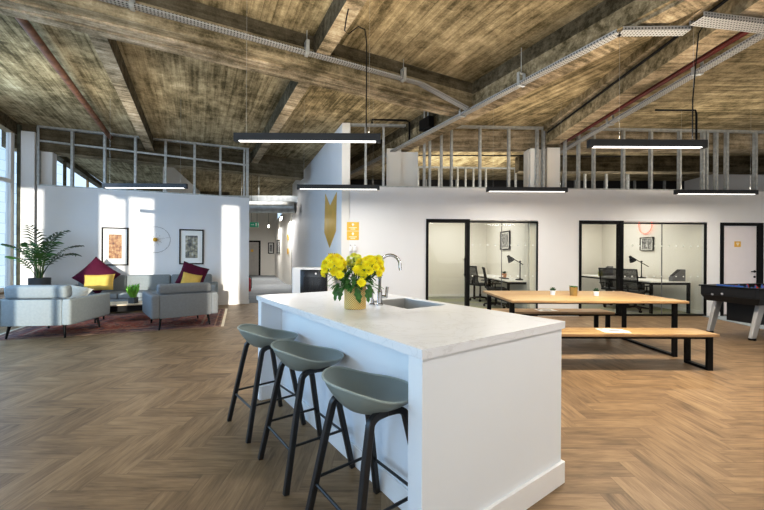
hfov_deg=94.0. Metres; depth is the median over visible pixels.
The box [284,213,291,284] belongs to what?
wall
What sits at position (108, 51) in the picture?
beam
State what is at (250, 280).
fire extinguisher
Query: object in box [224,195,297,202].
ventilation duct
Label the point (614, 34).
cable tray
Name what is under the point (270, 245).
framed picture
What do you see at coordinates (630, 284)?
office chair
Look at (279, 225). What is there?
wall
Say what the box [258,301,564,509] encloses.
kitchen island
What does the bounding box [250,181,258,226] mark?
exit sign
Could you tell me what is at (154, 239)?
ring
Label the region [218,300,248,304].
baseboard
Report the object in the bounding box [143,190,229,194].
wall
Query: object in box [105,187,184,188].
diffuser
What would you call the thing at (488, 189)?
lamp
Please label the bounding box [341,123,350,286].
wall pillar
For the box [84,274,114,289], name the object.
cushion
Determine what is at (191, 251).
print
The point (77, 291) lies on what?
cushion
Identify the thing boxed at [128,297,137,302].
pot
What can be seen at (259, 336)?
bar stool
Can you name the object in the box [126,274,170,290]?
cushion
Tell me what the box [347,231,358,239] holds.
wall sign
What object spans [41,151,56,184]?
wall
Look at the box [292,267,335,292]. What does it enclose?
cooler
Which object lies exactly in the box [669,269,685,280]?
magazine file
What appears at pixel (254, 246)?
door
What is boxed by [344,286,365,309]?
flower pot
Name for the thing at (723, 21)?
cable tray
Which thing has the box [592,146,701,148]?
diffuser
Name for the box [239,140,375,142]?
diffuser
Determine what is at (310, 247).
wall
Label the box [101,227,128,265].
framed picture
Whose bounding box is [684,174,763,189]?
wall
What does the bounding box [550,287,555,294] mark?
plant pot
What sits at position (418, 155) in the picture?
conduit
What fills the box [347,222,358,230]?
wall sign
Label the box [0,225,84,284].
potted palm
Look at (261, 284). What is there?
floor
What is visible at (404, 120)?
conduit
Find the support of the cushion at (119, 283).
on the sofa at (147, 282)
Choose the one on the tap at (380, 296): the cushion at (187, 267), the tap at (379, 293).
the tap at (379, 293)
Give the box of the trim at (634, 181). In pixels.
[367,179,665,188]
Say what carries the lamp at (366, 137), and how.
hanging from the ceiling at (182, 98)
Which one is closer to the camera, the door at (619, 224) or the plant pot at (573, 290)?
the plant pot at (573, 290)
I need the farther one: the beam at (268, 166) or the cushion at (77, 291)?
the beam at (268, 166)
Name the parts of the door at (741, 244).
sign plate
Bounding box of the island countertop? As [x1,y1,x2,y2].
[257,291,564,359]
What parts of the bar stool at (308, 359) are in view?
leg, foot rail, foot rail, leg, seat, leg, foot rail, foot rail, leg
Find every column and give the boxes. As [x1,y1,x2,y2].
[20,131,36,284]
[386,148,417,185]
[523,148,559,307]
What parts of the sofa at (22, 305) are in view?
arm, leg, frame, leg, arm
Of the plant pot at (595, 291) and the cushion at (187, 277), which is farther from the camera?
the cushion at (187, 277)
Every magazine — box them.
[535,309,556,310]
[595,328,630,332]
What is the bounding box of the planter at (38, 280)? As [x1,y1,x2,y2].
[28,277,50,284]
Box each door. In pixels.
[249,241,260,274]
[426,219,469,305]
[579,220,623,315]
[720,223,763,315]
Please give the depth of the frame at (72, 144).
8.44 m
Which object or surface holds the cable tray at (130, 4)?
hanging from the ceiling at (182, 98)
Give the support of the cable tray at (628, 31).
hanging from the rod
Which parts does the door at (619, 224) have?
pull handle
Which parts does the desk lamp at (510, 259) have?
lamp shade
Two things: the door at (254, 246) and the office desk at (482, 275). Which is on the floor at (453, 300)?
the office desk at (482, 275)
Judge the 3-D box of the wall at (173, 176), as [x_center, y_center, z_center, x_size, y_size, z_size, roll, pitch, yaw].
[-8.348,-0.794,16.415,0.102,4.100,11.955,0,0,-18]
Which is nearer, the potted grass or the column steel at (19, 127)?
the potted grass
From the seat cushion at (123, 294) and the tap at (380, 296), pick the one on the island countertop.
the tap at (380, 296)
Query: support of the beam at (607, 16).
attached to the ceiling at (182, 98)
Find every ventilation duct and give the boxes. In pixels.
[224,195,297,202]
[241,177,296,212]
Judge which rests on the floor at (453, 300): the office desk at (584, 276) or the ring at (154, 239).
the office desk at (584, 276)
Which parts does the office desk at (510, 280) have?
desk frame, leg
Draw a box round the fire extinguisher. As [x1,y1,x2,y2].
[249,276,251,290]
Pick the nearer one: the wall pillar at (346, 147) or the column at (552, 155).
the wall pillar at (346, 147)
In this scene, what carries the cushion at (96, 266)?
on the sofa at (147, 282)
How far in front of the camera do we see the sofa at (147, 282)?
8.18 m
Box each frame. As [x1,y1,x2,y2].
[36,125,248,197]
[350,123,763,190]
[418,166,629,188]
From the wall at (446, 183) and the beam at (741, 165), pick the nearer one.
the beam at (741, 165)
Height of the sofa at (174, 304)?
0.779 m
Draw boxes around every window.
[0,132,14,291]
[470,221,537,308]
[624,222,706,315]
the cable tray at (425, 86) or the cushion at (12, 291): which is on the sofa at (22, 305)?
the cushion at (12, 291)
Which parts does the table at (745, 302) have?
leg, score rail, rail, leg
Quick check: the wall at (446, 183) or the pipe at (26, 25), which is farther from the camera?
the wall at (446, 183)
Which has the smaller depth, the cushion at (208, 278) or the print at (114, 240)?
the print at (114, 240)
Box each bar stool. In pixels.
[227,324,305,443]
[258,339,354,495]
[305,366,407,509]
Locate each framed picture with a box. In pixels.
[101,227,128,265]
[179,229,203,263]
[268,243,273,253]
[278,239,279,253]
[500,230,509,249]
[640,237,653,249]
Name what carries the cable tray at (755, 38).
hanging from the ceiling at (182, 98)
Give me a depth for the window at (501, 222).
7.69 m
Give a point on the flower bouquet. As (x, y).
(367, 267)
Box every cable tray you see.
[99,0,421,85]
[350,29,621,174]
[419,82,468,109]
[560,33,763,153]
[619,26,690,36]
[689,11,763,33]
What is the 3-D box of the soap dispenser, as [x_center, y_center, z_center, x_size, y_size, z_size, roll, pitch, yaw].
[-0.613,-0.144,7.520,0.160,0.141,0.070,0,0,-2]
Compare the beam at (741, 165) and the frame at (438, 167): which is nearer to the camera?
the beam at (741, 165)
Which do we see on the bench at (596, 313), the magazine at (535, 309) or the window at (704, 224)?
the magazine at (535, 309)
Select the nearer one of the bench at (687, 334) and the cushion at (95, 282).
the bench at (687, 334)
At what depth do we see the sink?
3.02 m
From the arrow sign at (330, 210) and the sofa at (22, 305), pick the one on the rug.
the sofa at (22, 305)
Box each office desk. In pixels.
[473,274,500,296]
[487,277,525,307]
[582,275,641,304]
[610,278,690,313]
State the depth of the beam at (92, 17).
4.22 m
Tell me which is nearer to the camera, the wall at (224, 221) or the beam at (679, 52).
the beam at (679, 52)
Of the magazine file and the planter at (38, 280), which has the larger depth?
the magazine file
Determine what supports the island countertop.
on the kitchen island
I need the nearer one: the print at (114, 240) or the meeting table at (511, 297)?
the meeting table at (511, 297)
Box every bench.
[484,308,614,327]
[562,327,719,370]
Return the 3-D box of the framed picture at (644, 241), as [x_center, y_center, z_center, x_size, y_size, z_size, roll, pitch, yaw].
[7.052,-0.298,9.490,0.030,0.350,0.450,0,0,-2]
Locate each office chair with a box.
[470,266,491,301]
[482,267,506,307]
[598,268,628,306]
[623,269,648,312]
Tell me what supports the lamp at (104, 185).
hanging from the ceiling at (182, 98)
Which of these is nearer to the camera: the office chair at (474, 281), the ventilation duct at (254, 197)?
the office chair at (474, 281)
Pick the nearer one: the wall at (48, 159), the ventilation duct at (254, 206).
the wall at (48, 159)
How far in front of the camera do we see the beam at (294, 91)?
6.50 m
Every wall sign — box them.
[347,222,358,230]
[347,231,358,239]
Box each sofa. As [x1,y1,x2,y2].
[0,285,109,338]
[75,274,217,301]
[142,282,217,329]
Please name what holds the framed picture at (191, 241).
attached to the wall at (224, 221)
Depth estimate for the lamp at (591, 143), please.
3.83 m
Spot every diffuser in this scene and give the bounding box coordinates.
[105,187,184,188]
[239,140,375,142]
[300,189,376,189]
[489,191,564,191]
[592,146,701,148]
[678,193,754,194]
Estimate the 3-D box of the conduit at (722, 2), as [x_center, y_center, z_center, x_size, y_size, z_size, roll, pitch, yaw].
[3.484,-2.582,4.950,0.034,0.036,5.100,0,0,0]
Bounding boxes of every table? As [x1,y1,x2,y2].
[94,301,141,322]
[483,290,688,356]
[699,283,763,340]
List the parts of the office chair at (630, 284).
backrest, frame, seat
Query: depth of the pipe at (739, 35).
4.96 m
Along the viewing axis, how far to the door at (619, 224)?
7.72 m
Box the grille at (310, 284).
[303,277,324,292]
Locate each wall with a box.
[37,185,248,300]
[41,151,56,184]
[57,156,101,187]
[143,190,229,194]
[163,167,199,193]
[249,213,277,274]
[275,213,283,281]
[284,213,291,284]
[292,124,341,285]
[349,187,763,313]
[350,179,683,188]
[428,223,601,293]
[486,223,522,305]
[602,222,701,310]
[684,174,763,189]
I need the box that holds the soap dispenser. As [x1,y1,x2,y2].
[349,246,356,251]
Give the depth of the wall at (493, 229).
9.60 m
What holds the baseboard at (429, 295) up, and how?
attached to the wall at (392, 220)
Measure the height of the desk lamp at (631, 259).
0.584 m
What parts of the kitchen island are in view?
panel, panel, skirting, panel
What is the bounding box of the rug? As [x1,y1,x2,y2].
[0,309,227,340]
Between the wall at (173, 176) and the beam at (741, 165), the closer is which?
the beam at (741, 165)
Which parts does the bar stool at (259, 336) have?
leg, foot rail, foot rail, leg, seat, foot rail, leg, foot rail, leg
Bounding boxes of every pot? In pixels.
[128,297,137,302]
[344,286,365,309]
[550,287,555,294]
[569,286,578,295]
[593,288,598,295]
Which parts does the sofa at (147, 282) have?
frame, arm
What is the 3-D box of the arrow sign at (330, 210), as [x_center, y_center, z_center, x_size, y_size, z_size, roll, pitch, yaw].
[-1.239,-0.856,8.495,0.006,1.366,1.167,0,0,-22]
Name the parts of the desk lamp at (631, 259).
lamp shade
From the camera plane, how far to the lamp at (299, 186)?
6.41 m
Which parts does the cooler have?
panel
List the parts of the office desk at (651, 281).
leg, desk frame, leg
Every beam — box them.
[0,0,471,116]
[1,123,303,179]
[88,34,153,150]
[251,80,309,162]
[314,0,366,55]
[350,0,716,178]
[419,131,763,152]
[515,155,763,174]
[543,0,763,143]
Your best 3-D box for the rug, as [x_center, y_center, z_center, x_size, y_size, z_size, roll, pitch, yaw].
[-4.797,1.272,6.840,3.300,0.003,2.260,0,0,-22]
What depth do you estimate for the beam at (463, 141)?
8.00 m
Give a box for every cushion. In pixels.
[4,285,71,298]
[56,284,92,298]
[72,257,120,292]
[78,275,126,291]
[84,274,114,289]
[88,291,123,298]
[118,290,165,298]
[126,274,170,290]
[157,282,210,294]
[171,274,211,283]
[175,261,208,282]
[181,272,201,282]
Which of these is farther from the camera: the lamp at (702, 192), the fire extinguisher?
the fire extinguisher
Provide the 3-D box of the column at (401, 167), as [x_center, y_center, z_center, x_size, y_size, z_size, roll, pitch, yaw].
[0.448,-0.538,8.125,0.710,3.680,0.350,0,0,0]
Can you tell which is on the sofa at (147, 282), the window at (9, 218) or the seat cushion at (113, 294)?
the seat cushion at (113, 294)
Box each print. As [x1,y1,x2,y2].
[108,234,121,258]
[185,236,197,257]
[502,233,507,247]
[642,238,651,248]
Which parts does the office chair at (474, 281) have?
backrest, seat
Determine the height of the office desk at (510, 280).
0.728 m
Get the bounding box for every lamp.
[102,161,187,188]
[233,9,380,142]
[297,184,379,189]
[486,187,567,191]
[507,255,522,279]
[587,12,707,148]
[629,256,648,277]
[673,108,758,194]
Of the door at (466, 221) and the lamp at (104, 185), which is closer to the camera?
the lamp at (104, 185)
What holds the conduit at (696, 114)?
attached to the ceiling at (182, 98)
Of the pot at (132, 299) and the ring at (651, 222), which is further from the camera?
the ring at (651, 222)
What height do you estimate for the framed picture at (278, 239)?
0.750 m
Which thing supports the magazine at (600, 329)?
on the bench at (687, 334)
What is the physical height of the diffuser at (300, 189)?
0.010 m
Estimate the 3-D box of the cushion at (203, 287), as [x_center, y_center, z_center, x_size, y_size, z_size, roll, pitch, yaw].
[-3.508,0.589,6.337,0.852,0.176,0.176,0,0,-41]
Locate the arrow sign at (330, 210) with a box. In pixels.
[324,192,336,247]
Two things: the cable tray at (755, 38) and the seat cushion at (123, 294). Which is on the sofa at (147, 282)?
the seat cushion at (123, 294)
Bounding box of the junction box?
[419,111,433,131]
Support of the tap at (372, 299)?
on the island countertop
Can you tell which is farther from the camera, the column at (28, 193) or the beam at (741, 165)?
the beam at (741, 165)
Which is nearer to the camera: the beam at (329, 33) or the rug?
the beam at (329, 33)
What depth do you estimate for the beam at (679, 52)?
4.78 m
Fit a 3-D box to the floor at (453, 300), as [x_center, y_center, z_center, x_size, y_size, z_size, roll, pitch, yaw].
[5.595,1.326,7.692,10.805,0.006,7.338,0,0,-2]
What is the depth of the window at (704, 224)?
7.81 m
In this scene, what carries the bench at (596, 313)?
on the floor at (130, 420)
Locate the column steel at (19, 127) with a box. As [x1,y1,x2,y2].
[16,124,21,284]
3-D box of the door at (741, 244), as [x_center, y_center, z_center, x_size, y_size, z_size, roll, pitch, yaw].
[7.908,0.316,7.860,0.970,2.050,0.155,0,0,-2]
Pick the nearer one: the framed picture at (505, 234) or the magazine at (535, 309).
the magazine at (535, 309)
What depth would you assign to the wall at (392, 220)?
7.69 m
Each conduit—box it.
[371,119,410,140]
[418,155,630,156]
[547,0,727,132]
[655,109,697,139]
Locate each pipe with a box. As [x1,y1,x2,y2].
[15,17,112,139]
[561,17,763,144]
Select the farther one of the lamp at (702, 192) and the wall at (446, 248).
the wall at (446, 248)
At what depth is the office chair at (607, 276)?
8.93 m
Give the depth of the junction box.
6.60 m
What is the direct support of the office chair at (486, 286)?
on the floor at (453, 300)
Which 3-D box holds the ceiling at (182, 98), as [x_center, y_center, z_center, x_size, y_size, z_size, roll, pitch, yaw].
[-0.385,-2.902,10.450,23.600,0.200,27.100,0,0,0]
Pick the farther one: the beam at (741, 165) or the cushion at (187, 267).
the beam at (741, 165)
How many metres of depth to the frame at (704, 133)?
7.77 m
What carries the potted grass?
on the coffee table at (118, 306)
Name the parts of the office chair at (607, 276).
frame, backrest, seat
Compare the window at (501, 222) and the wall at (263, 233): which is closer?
the window at (501, 222)
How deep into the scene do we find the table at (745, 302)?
5.80 m
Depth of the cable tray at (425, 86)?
5.41 m
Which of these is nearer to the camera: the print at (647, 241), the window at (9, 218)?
the window at (9, 218)
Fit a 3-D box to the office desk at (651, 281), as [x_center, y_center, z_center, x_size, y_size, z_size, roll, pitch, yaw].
[6.510,0.964,8.750,0.930,0.728,1.400,0,0,-2]
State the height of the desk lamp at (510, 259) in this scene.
0.584 m
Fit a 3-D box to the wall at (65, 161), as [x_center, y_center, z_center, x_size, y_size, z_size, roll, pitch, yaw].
[-10.156,-0.803,12.049,0.201,4.100,9.000,0,0,-27]
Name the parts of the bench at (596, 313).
seat, under rail, leg frame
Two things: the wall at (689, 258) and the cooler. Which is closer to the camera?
the cooler
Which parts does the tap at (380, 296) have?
lever, spout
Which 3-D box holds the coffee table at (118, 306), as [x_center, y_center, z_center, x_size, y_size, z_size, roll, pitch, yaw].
[-4.986,1.102,6.980,1.040,0.335,0.560,0,0,-22]
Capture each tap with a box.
[369,290,374,304]
[376,254,401,305]
[376,289,382,305]
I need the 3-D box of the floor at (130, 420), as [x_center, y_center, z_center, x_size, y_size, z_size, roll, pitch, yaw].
[2.468,1.313,5.325,22.650,0.001,16.950,0,0,0]
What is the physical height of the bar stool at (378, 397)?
0.755 m
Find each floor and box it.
[0,303,763,509]
[249,275,291,302]
[428,297,763,328]
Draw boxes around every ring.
[140,228,169,252]
[638,222,652,233]
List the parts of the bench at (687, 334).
under rail, seat, leg frame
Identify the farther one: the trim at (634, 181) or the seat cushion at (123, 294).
the trim at (634, 181)
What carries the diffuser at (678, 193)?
attached to the lamp at (702, 192)
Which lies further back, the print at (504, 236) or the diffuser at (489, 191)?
the print at (504, 236)
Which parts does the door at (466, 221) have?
pull handle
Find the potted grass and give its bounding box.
[126,283,139,302]
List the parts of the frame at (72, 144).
rail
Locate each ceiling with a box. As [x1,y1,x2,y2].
[0,0,763,195]
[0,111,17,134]
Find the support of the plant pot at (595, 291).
on the meeting table at (511, 297)
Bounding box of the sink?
[370,298,441,308]
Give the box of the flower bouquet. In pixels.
[320,253,384,302]
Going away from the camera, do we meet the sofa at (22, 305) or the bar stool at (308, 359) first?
the bar stool at (308, 359)
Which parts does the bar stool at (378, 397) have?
leg, foot rail, foot rail, seat, leg, leg, foot rail, foot rail, leg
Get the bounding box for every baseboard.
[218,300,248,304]
[428,294,700,313]
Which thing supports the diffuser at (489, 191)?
attached to the lamp at (488, 189)
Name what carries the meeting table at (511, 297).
on the floor at (130, 420)
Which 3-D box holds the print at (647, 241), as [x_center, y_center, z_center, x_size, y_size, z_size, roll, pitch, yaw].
[7.054,-0.298,9.490,0.003,0.289,0.342,0,0,-2]

